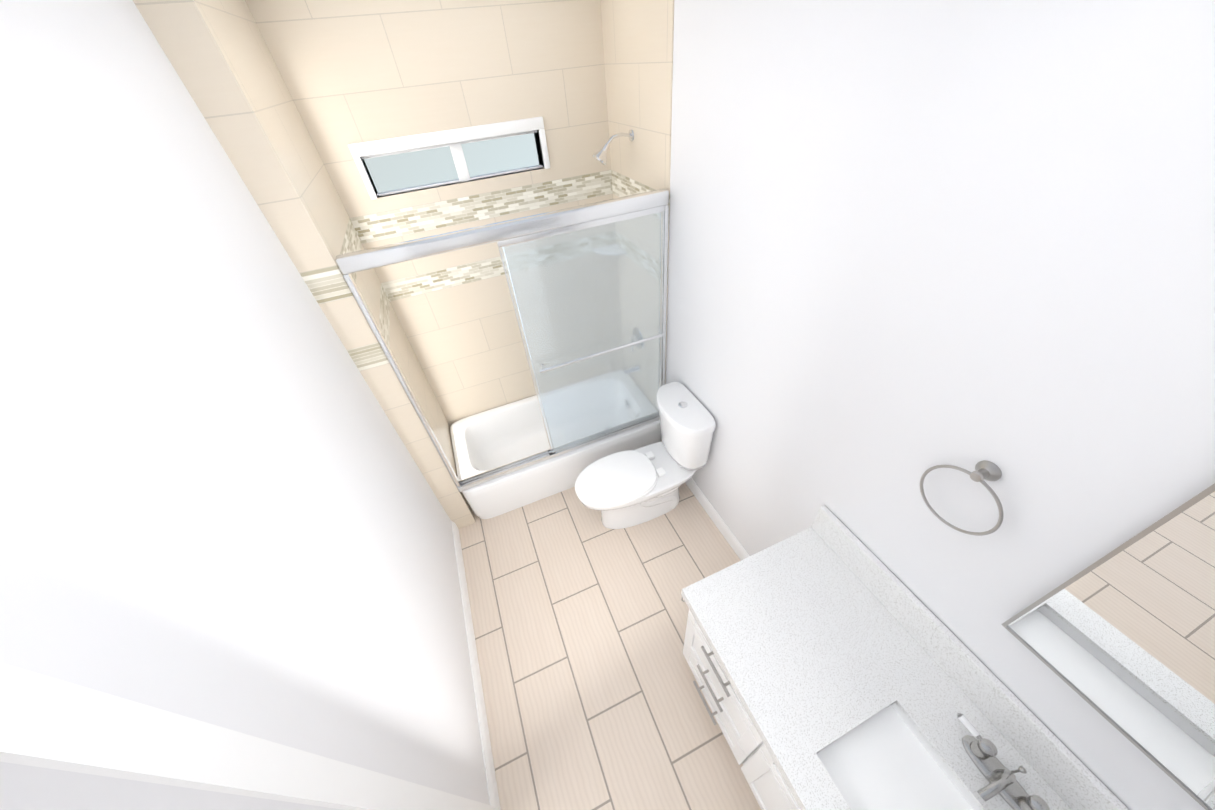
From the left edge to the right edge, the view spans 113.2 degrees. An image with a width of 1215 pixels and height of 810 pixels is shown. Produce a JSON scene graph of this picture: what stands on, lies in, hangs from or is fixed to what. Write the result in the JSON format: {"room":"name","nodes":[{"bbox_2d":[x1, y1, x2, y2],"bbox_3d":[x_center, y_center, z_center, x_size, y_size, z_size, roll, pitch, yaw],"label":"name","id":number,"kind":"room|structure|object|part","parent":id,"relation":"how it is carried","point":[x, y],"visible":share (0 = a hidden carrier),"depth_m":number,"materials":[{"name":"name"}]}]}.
{"room":"bathroom","nodes":[
{"label":"bathroom","id":0,"kind":"room"},
{"bbox_2d":[0,0,489,809],"bbox_3d":[-0.791,0.520,1.065,0.120,2.815,3.950,-19,43,-14],"label":"wall","id":1,"kind":"structure","parent":0,"point":[220,504],"depth_m":0.80,"materials":[{"name":"white paint"}]},
{"bbox_2d":[0,663,500,809],"bbox_3d":[-0.414,1.313,0.648,0.148,2.130,1.070,-19,43,-14],"label":"door frame","id":2,"kind":"structure","parent":1,"relation":"attached to","point":[50,722],"depth_m":0.54,"materials":[{"name":"white paint"}]},
{"bbox_2d":[451,521,499,807],"bbox_3d":[-0.770,1.280,2.247,0.014,0.112,1.508,-19,43,-14],"label":"baseboard","id":3,"kind":"structure","parent":1,"relation":"attached to","point":[487,752],"depth_m":2.06,"materials":[{"name":"white paint"}]},
{"bbox_2d":[133,0,475,528],"bbox_3d":[-1.249,-0.404,2.154,0.135,2.815,0.722,-19,43,-14],"label":"wall","id":4,"kind":"structure","parent":0,"point":[218,55],"depth_m":1.53,"materials":[{"name":"tile"}]},
{"bbox_2d":[245,0,612,425],"bbox_3d":[-0.716,-0.888,2.634,1.888,2.815,0.120,-19,43,-14],"label":"wall","id":5,"kind":"structure","parent":0,"point":[354,71],"depth_m":2.07,"materials":[{"name":"tile"}]},
{"bbox_2d":[348,116,549,199],"bbox_3d":[-0.817,-1.348,2.181,0.980,0.265,0.140,-19,43,-14],"label":"window","id":6,"kind":"structure","parent":5,"relation":"in","point":[405,164],"depth_m":2.15,"materials":[{"name":"white plastic"}]},
{"bbox_2d":[600,0,673,440],"bbox_3d":[0.233,-0.949,2.589,0.126,2.815,0.842,-19,43,-14],"label":"wall tile","id":7,"kind":"structure","parent":5,"relation":"attached to","point":[638,36],"depth_m":1.93,"materials":[{"name":"beige tile"}]},
{"bbox_2d":[592,129,633,164],"bbox_3d":[0.026,-1.357,2.117,0.228,0.142,0.084,-19,43,-14],"label":"shower head","id":8,"kind":"object","parent":7,"relation":"attached to","point":[599,156],"visible":1,"depth_m":2.09},
{"bbox_2d":[459,483,760,809],"bbox_3d":[-1.150,2.095,1.508,5.083,0.060,5.150,-19,43,-14],"label":"floor","id":9,"kind":"structure","parent":0,"point":[592,697],"depth_m":2.15,"materials":[{"name":"beige tile"}]},
{"bbox_2d":[450,395,660,518],"bbox_3d":[-0.391,0.262,3.148,1.501,0.370,0.757,-19,43,-14],"label":"tub","id":10,"kind":"object","parent":9,"relation":"on","point":[490,439],"visible":0.42,"depth_m":2.92,"materials":[{"name":"white ceramic"}]},
{"bbox_2d":[335,189,668,491],"bbox_3d":[-0.330,-0.240,2.268,1.502,1.534,0.100,-19,43,-14],"label":"shower door","id":11,"kind":"structure","parent":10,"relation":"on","point":[587,284],"depth_m":2.15,"materials":[{"name":"clear glass"}]},
{"bbox_3d":[-0.280,0.300,2.776,1.502,0.050,0.052,-19,43,-14],"label":"sill","id":12,"kind":"part","parent":11,"relation":"part of","materials":[{"name":"silver metal"}]},
{"bbox_3d":[-0.051,-0.333,2.356,0.841,1.430,0.018,-19,43,-14],"label":"panel frame","id":13,"kind":"part","parent":11,"relation":"part of","materials":[{"name":"silver metal"}]},
{"bbox_3d":[-0.051,-0.326,2.362,0.835,1.404,0.006,-19,43,-14],"label":"panel glass","id":14,"kind":"part","parent":11,"relation":"part of","materials":[{"name":"white"}]},
{"bbox_2d":[575,382,715,528],"bbox_3d":[0.187,0.413,2.539,0.819,0.864,0.450,-19,43,-14],"label":"toilet","id":15,"kind":"object","parent":9,"relation":"on","point":[626,489],"visible":1,"depth_m":2.45,"materials":[{"name":"white ceramic"}]},
{"bbox_3d":[0.069,0.453,2.508,0.563,0.046,0.380,-19,43,-14],"label":"seat","id":16,"kind":"part","parent":15,"relation":"part of","materials":[{"name":"white plastic"}]},
{"bbox_3d":[0.431,0.022,2.345,0.220,0.050,0.450,-19,43,-14],"label":"tank lid","id":17,"kind":"part","parent":15,"relation":"part of","materials":[{"name":"white ceramic"}]},
{"bbox_3d":[0.453,0.179,2.488,0.208,0.374,0.428,-19,43,-14],"label":"tank","id":18,"kind":"part","parent":15,"relation":"part of","materials":[{"name":"white ceramic"}]},
{"bbox_2d":[681,528,808,809],"bbox_3d":[0.940,1.440,1.353,0.660,0.793,1.686,-19,43,-14],"label":"bathroom vanity","id":19,"kind":"object","parent":9,"relation":"on","point":[760,771],"depth_m":1.57,"materials":[{"name":"white paint"}]},
{"bbox_2d":[681,529,1072,809],"bbox_3d":[0.914,1.130,1.068,0.653,0.051,1.669,-19,43,-14],"label":"countertop","id":20,"kind":"structure","parent":19,"relation":"on","point":[807,650],"depth_m":1.33,"materials":[{"name":"white stone"}]},
{"bbox_2d":[809,693,988,809],"bbox_3d":[0.862,1.202,1.130,0.404,0.206,0.554,-19,43,-14],"label":"sink","id":21,"kind":"object","parent":20,"relation":"in","point":[884,759],"depth_m":1.18,"materials":[{"name":"white ceramic"}]},
{"bbox_2d":[956,712,1081,809],"bbox_3d":[1.054,1.015,1.074,0.139,0.090,0.294,-19,43,-14],"label":"faucet","id":22,"kind":"object","parent":20,"relation":"on","point":[982,772],"depth_m":1.11,"materials":[{"name":"silver metal"}]},
{"bbox_2d":[665,0,1214,809],"bbox_3d":[0.997,0.219,1.192,0.120,2.815,3.108,-19,43,-14],"label":"wall","id":23,"kind":"structure","parent":0,"point":[911,242],"depth_m":0.97,"materials":[{"name":"white paint"}]},
{"bbox_2d":[685,478,749,559],"bbox_3d":[0.702,0.725,2.695,0.014,0.112,1.266,-19,43,-14],"label":"baseboard","id":24,"kind":"structure","parent":23,"relation":"attached to","point":[724,530],"depth_m":2.63,"materials":[{"name":"white paint"}]},
{"bbox_2d":[920,460,1003,535],"bbox_3d":[0.944,0.237,1.060,0.050,0.227,0.196,-19,43,-14],"label":"towel ring","id":25,"kind":"object","parent":23,"relation":"attached to","point":[988,470],"visible":0.98,"depth_m":1.00,"materials":[{"name":"grey metal"}]},
{"bbox_2d":[1001,483,1214,809],"bbox_3d":[1.125,0.447,0.674,0.030,0.722,0.452,-19,43,-14],"label":"mirror","id":26,"kind":"object","parent":23,"relation":"attached to","point":[1120,638],"visible":0.95,"depth_m":0.81,"materials":[{"name":"grey mirror"}]},
{"bbox_2d":[809,505,1128,809],"bbox_3d":[1.196,0.957,1.077,0.022,0.149,1.669,-19,43,-14],"label":"backsplash","id":27,"kind":"structure","parent":0,"relation":"attached to","point":[1056,765],"depth_m":1.21,"materials":[{"name":"white stone"}]}
]}

